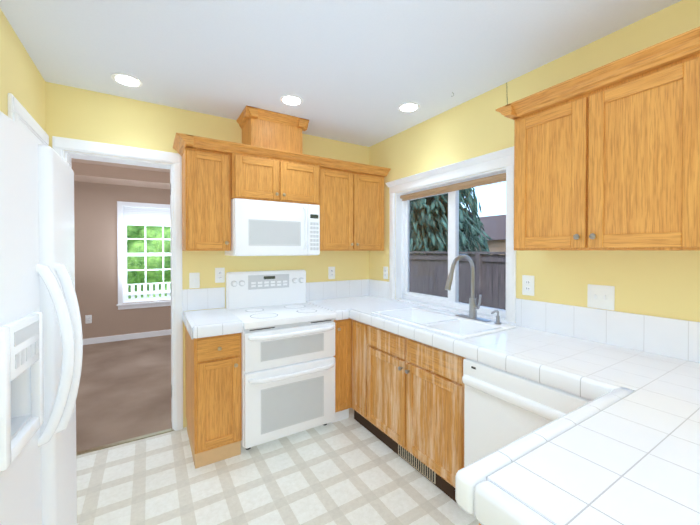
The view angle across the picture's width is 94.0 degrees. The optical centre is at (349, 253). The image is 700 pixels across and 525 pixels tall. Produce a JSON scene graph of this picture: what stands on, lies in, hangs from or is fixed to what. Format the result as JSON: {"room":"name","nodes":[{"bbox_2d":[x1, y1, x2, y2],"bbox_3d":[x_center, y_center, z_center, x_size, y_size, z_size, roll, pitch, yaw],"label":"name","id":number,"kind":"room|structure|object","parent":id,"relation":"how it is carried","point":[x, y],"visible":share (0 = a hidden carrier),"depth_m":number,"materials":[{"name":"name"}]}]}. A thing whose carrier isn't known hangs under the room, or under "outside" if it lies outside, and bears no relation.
{"room":"kitchen","nodes":[
{"label":"kitchen","id":0,"kind":"room"},
{"bbox_2d":[71,158,169,188],"bbox_3d":[-2.674,-1.212,3.908,4.000,0.260,3.260,0,1,-32],"label":"ceiling","id":1,"kind":"structure","parent":0,"point":[90,171],"depth_m":4.80,"materials":[{"name":"beige paint"}]},
{"bbox_2d":[74,181,170,338],"bbox_3d":[-1.822,0.047,2.537,4.280,2.750,0.010,0,1,-32],"label":"wall","id":2,"kind":"structure","parent":0,"point":[95,236],"depth_m":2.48,"materials":[{"name":"beige paint"}]},
{"bbox_2d":[85,315,91,323],"bbox_3d":[-4.014,1.007,5.013,0.078,0.128,0.008,0,1,-32],"label":"outlet","id":3,"kind":"object","parent":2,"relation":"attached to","point":[88,318],"visible":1,"depth_m":5.01,"materials":[{"name":"white plastic"}]},
{"bbox_2d":[83,329,170,344],"bbox_3d":[-3.525,1.344,5.315,4.000,0.091,0.014,0,1,-32],"label":"baseboard","id":4,"kind":"structure","parent":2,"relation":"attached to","point":[124,337],"depth_m":5.25,"materials":[{"name":"white paint"}]},
{"bbox_2d":[117,201,170,309],"bbox_3d":[-3.181,0.026,5.563,1.300,1.730,0.150,0,1,-32],"label":"window","id":5,"kind":"structure","parent":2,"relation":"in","point":[141,214],"depth_m":5.35,"materials":[{"name":"white paint"}]},
{"bbox_2d":[76,335,171,451],"bbox_3d":[-2.675,1.446,3.937,4.280,0.084,3.535,0,1,-32],"label":"floor carpet","id":6,"kind":"object","parent":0,"point":[124,391],"visible":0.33,"depth_m":3.34,"materials":[{"name":"brown carpet"}]},
{"bbox_2d":[76,408,478,524],"bbox_3d":[0.140,1.480,0.721,3.460,0.080,4.895,0,1,-32],"label":"floor","id":7,"kind":"structure","parent":0,"point":[350,470],"depth_m":2.01,"materials":[{"name":"tile"}]},
{"bbox_2d":[0,111,82,524],"bbox_3d":[-1.222,0.533,0.843,0.818,1.788,0.800,0,1,-28],"label":"refrigerator","id":8,"kind":"object","parent":7,"relation":"on","point":[41,345],"visible":1,"depth_m":0.95,"materials":[{"name":"white plastic"}]},
{"bbox_2d":[185,327,241,468],"bbox_3d":[-1.042,0.985,2.467,0.304,0.872,0.658,0,1,-32],"label":"base cabinet","id":9,"kind":"object","parent":7,"relation":"on","point":[213,394],"visible":0.96,"depth_m":2.22,"materials":[{"name":"brown wood"}]},
{"bbox_2d":[182,287,242,338],"bbox_3d":[-1.050,0.420,2.457,0.327,0.255,0.658,0,1,-32],"label":"countertop","id":10,"kind":"structure","parent":9,"relation":"on","point":[200,323],"depth_m":2.50,"materials":[{"name":"white tile"}]},
{"bbox_2d":[226,270,336,449],"bbox_3d":[-0.574,0.788,2.700,0.732,1.261,0.729,0,1,-32],"label":"range","id":11,"kind":"object","parent":7,"relation":"on","point":[287,357],"visible":0.98,"depth_m":2.48,"materials":[{"name":"white metal"}]},
{"bbox_2d":[331,318,350,422],"bbox_3d":[-0.225,0.981,2.987,0.155,0.872,0.630,0,1,-32],"label":"base cabinet","id":12,"kind":"object","parent":7,"relation":"on","point":[342,356],"depth_m":2.73,"materials":[{"name":"brown wood"}]},
{"bbox_2d":[306,282,349,319],"bbox_3d":[-0.231,0.415,2.961,0.126,0.255,0.658,0,1,-32],"label":"countertop","id":13,"kind":"structure","parent":12,"relation":"on","point":[329,296],"depth_m":3.25,"materials":[{"name":"white tile"}]},
{"bbox_2d":[351,319,465,502],"bbox_3d":[0.414,0.983,2.698,0.630,0.873,1.793,0,1,-32],"label":"base cabinet","id":14,"kind":"object","parent":7,"relation":"on","point":[393,390],"depth_m":2.12,"materials":[{"name":"brown wood"}]},
{"bbox_2d":[398,444,435,483],"bbox_3d":[0.432,1.375,2.153,0.007,0.082,0.350,0,1,-32],"label":"air vent","id":15,"kind":"object","parent":14,"relation":"attached to","point":[419,466],"visible":0.73,"depth_m":2.13,"materials":[{"name":"beige plastic"}]},
{"bbox_2d":[318,279,699,410],"bbox_3d":[0.757,0.423,2.108,0.660,0.255,3.148,0,1,-32],"label":"countertop","id":16,"kind":"structure","parent":14,"relation":"on","point":[567,348],"depth_m":1.62,"materials":[{"name":"white tile"}]},
{"bbox_2d":[371,306,515,338],"bbox_3d":[0.611,0.549,2.320,0.520,0.185,0.880,0,1,-32],"label":"double-bowl sink","id":17,"kind":"object","parent":16,"relation":"in","point":[445,323],"visible":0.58,"depth_m":2.28,"materials":[{"name":"white ceramic"}]},
{"bbox_2d":[445,254,491,321],"bbox_3d":[0.759,0.230,2.232,0.307,0.454,0.260,0,1,-32],"label":"pull-down faucet","id":18,"kind":"object","parent":17,"relation":"on","point":[473,306],"visible":1,"depth_m":2.27,"materials":[{"name":"silver metal"}]},
{"bbox_2d":[491,310,501,324],"bbox_3d":[0.948,0.412,2.121,0.089,0.092,0.044,0,1,-32],"label":"soap dispenser","id":19,"kind":"object","parent":17,"relation":"on","point":[497,321],"visible":1,"depth_m":2.12,"materials":[{"name":"silver metal"}]},
{"bbox_2d":[455,383,699,524],"bbox_3d":[0.766,0.526,0.665,0.838,0.079,0.680,0,1,-32],"label":"countertop","id":20,"kind":"structure","parent":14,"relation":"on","point":[622,447],"depth_m":0.74,"materials":[{"name":"white tile"}]},
{"bbox_2d":[462,358,590,466],"bbox_3d":[1.015,0.995,1.657,0.642,0.869,0.600,0,1,-32],"label":"dishwasher","id":21,"kind":"object","parent":7,"relation":"on","point":[502,408],"visible":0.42,"depth_m":1.56,"materials":[{"name":"white metal"}]},
{"bbox_2d":[0,0,680,146],"bbox_3d":[0.105,-1.200,0.751,3.460,0.100,5.030,0,1,-32],"label":"ceiling","id":22,"kind":"structure","parent":0,"point":[358,72],"depth_m":1.85,"materials":[{"name":"white paint"}]},
{"bbox_2d":[111,73,142,86],"bbox_3d":[-1.493,-1.161,2.187,0.176,0.007,0.176,0,1,-32],"label":"recessed light","id":23,"kind":"object","parent":22,"relation":"in","point":[126,79],"visible":1,"depth_m":2.18,"materials":[{"name":"white paint"}]},
{"bbox_2d":[280,95,302,105],"bbox_3d":[-0.444,-1.164,2.479,0.176,0.007,0.176,0,1,-32],"label":"recessed light","id":24,"kind":"object","parent":22,"relation":"in","point":[292,100],"visible":1,"depth_m":2.47,"materials":[{"name":"white paint"}]},
{"bbox_2d":[398,102,419,112],"bbox_3d":[0.470,-1.165,2.603,0.176,0.007,0.176,0,1,-32],"label":"recessed light","id":25,"kind":"object","parent":22,"relation":"in","point":[407,107],"visible":1,"depth_m":2.59,"materials":[{"name":"white paint"}]},
{"bbox_2d":[0,0,699,427],"bbox_3d":[0.105,0.144,0.765,3.460,2.590,5.030,0,1,-32],"label":"wall","id":26,"kind":"structure","parent":0,"point":[662,284],"depth_m":2.26,"materials":[{"name":"yellow paint"}]},
{"bbox_2d":[7,93,182,455],"bbox_3d":[-1.569,0.312,2.207,0.819,2.225,0.880,0,1,-32],"label":"door frame","id":27,"kind":"structure","parent":26,"relation":"attached to","point":[60,145],"depth_m":2.60,"materials":[{"name":"white paint"}]},
{"bbox_2d":[189,273,199,287],"bbox_3d":[-1.281,0.221,2.691,0.078,0.128,0.015,0,1,-32],"label":"light switch","id":28,"kind":"object","parent":26,"relation":"attached to","point":[194,280],"depth_m":2.69,"materials":[{"name":"white plastic"}]},
{"bbox_2d":[215,268,224,282],"bbox_3d":[-1.114,0.183,2.797,0.078,0.128,0.009,0,1,-32],"label":"outlet","id":29,"kind":"object","parent":26,"relation":"attached to","point":[219,272],"depth_m":2.79,"materials":[{"name":"white plastic"}]},
{"bbox_2d":[236,106,308,153],"bbox_3d":[-0.675,-1.007,2.858,0.540,0.325,0.343,0,1,-32],"label":"upper cabinet","id":30,"kind":"object","parent":26,"relation":"attached to","point":[268,129],"visible":0.77,"depth_m":2.74,"materials":[{"name":"brown wood"}]},
{"bbox_2d":[173,133,390,250],"bbox_3d":[-0.505,-0.436,2.931,1.890,0.817,0.408,0,1,-32],"label":"upper cabinet","id":31,"kind":"object","parent":26,"relation":"attached to","point":[218,176],"visible":1,"depth_m":2.66,"materials":[{"name":"brown wood"}]},
{"bbox_2d":[225,198,319,255],"bbox_3d":[-0.658,-0.207,2.817,0.722,0.448,0.444,0,1,-32],"label":"microwave","id":32,"kind":"object","parent":31,"relation":"attached to","point":[265,228],"visible":0.98,"depth_m":2.64,"materials":[{"name":"white plastic"}]},
{"bbox_2d":[328,267,334,278],"bbox_3d":[-0.188,0.197,3.368,0.078,0.128,0.009,0,1,-32],"label":"outlet","id":33,"kind":"object","parent":26,"relation":"attached to","point":[331,270],"depth_m":3.36,"materials":[{"name":"white plastic"}]},
{"bbox_2d":[383,267,387,278],"bbox_3d":[0.367,0.197,3.361,0.009,0.128,0.078,0,1,-32],"label":"outlet","id":34,"kind":"object","parent":26,"relation":"attached to","point":[385,269],"depth_m":3.36,"materials":[{"name":"white plastic"}]},
{"bbox_2d":[385,146,515,322],"bbox_3d":[0.791,-0.127,2.751,0.185,1.157,1.363,0,1,-32],"label":"window","id":35,"kind":"structure","parent":26,"relation":"in","point":[452,185],"depth_m":2.71,"materials":[{"name":"white paint"}]},
{"bbox_2d":[398,298,505,320],"bbox_3d":[0.820,0.470,2.768,0.135,0.037,1.183,0,1,-32],"label":"window sill","id":36,"kind":"structure","parent":26,"relation":"attached to","point":[460,310],"depth_m":2.69,"materials":[{"name":"tile"}]},
{"bbox_2d":[522,275,533,295],"bbox_3d":[1.144,0.202,2.098,0.009,0.128,0.078,0,1,-32],"label":"outlet","id":37,"kind":"object","parent":26,"relation":"attached to","point":[527,280],"depth_m":2.10,"materials":[{"name":"white plastic"}]},
{"bbox_2d":[495,26,699,250],"bbox_3d":[1.414,-0.414,1.287,0.393,0.803,1.595,0,1,-32],"label":"upper cabinet","id":38,"kind":"object","parent":26,"relation":"attached to","point":[606,156],"visible":1,"depth_m":1.44,"materials":[{"name":"brown wood"}]},
{"bbox_2d":[587,284,614,309],"bbox_3d":[1.349,0.234,1.761,0.015,0.128,0.124,0,1,-32],"label":"light switch","id":39,"kind":"object","parent":26,"relation":"attached to","point":[600,296],"depth_m":1.76,"materials":[{"name":"white plastic"}]},
{"label":"outside","id":40,"kind":"structure","parent":0,"visible":0},
{"bbox_3d":[-2.410,1.768,7.894,80.000,0.100,70.000,0,1,-32],"label":"ground","id":41,"kind":"structure","parent":40,"visible":0},
{"bbox_2d":[127,225,170,298],"bbox_3d":[-6.498,-0.173,9.744,13.000,4.969,2.714,0,1,-32],"label":"hedge","id":42,"kind":"object","parent":41,"relation":"on","point":[156,262],"depth_m":9.33,"materials":[{"name":"green plant"}]},
{"bbox_2d":[127,283,170,298],"bbox_3d":[-5.260,1.234,7.748,9.000,0.970,0.050,0,1,-32],"label":"picket fence","id":43,"kind":"object","parent":41,"relation":"on","point":[150,292],"depth_m":7.97,"materials":[{"name":"white wood"}]},
{"bbox_2d":[409,188,491,254],"bbox_3d":[3.070,-4.356,15.149,6.548,12.000,7.387,0,1,-32],"label":"trees","id":44,"kind":"object","parent":41,"relation":"on","point":[470,230],"depth_m":12.79,"materials":[{"name":"green plant"}]},
{"bbox_2d":[409,251,505,309],"bbox_3d":[4.622,0.866,4.583,0.150,1.770,21.000,0,1,-32],"label":"fence","id":45,"kind":"object","parent":41,"relation":"on","point":[497,270],"depth_m":7.68,"materials":[{"name":"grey wood"}]},
{"bbox_2d":[466,215,505,254],"bbox_3d":[9.995,-0.630,24.911,9.800,4.350,14.800,0,1,-32],"label":"neighbouring house","id":46,"kind":"structure","parent":41,"relation":"on","point":[494,234],"depth_m":19.98,"materials":[{"name":"grey"}]}
]}

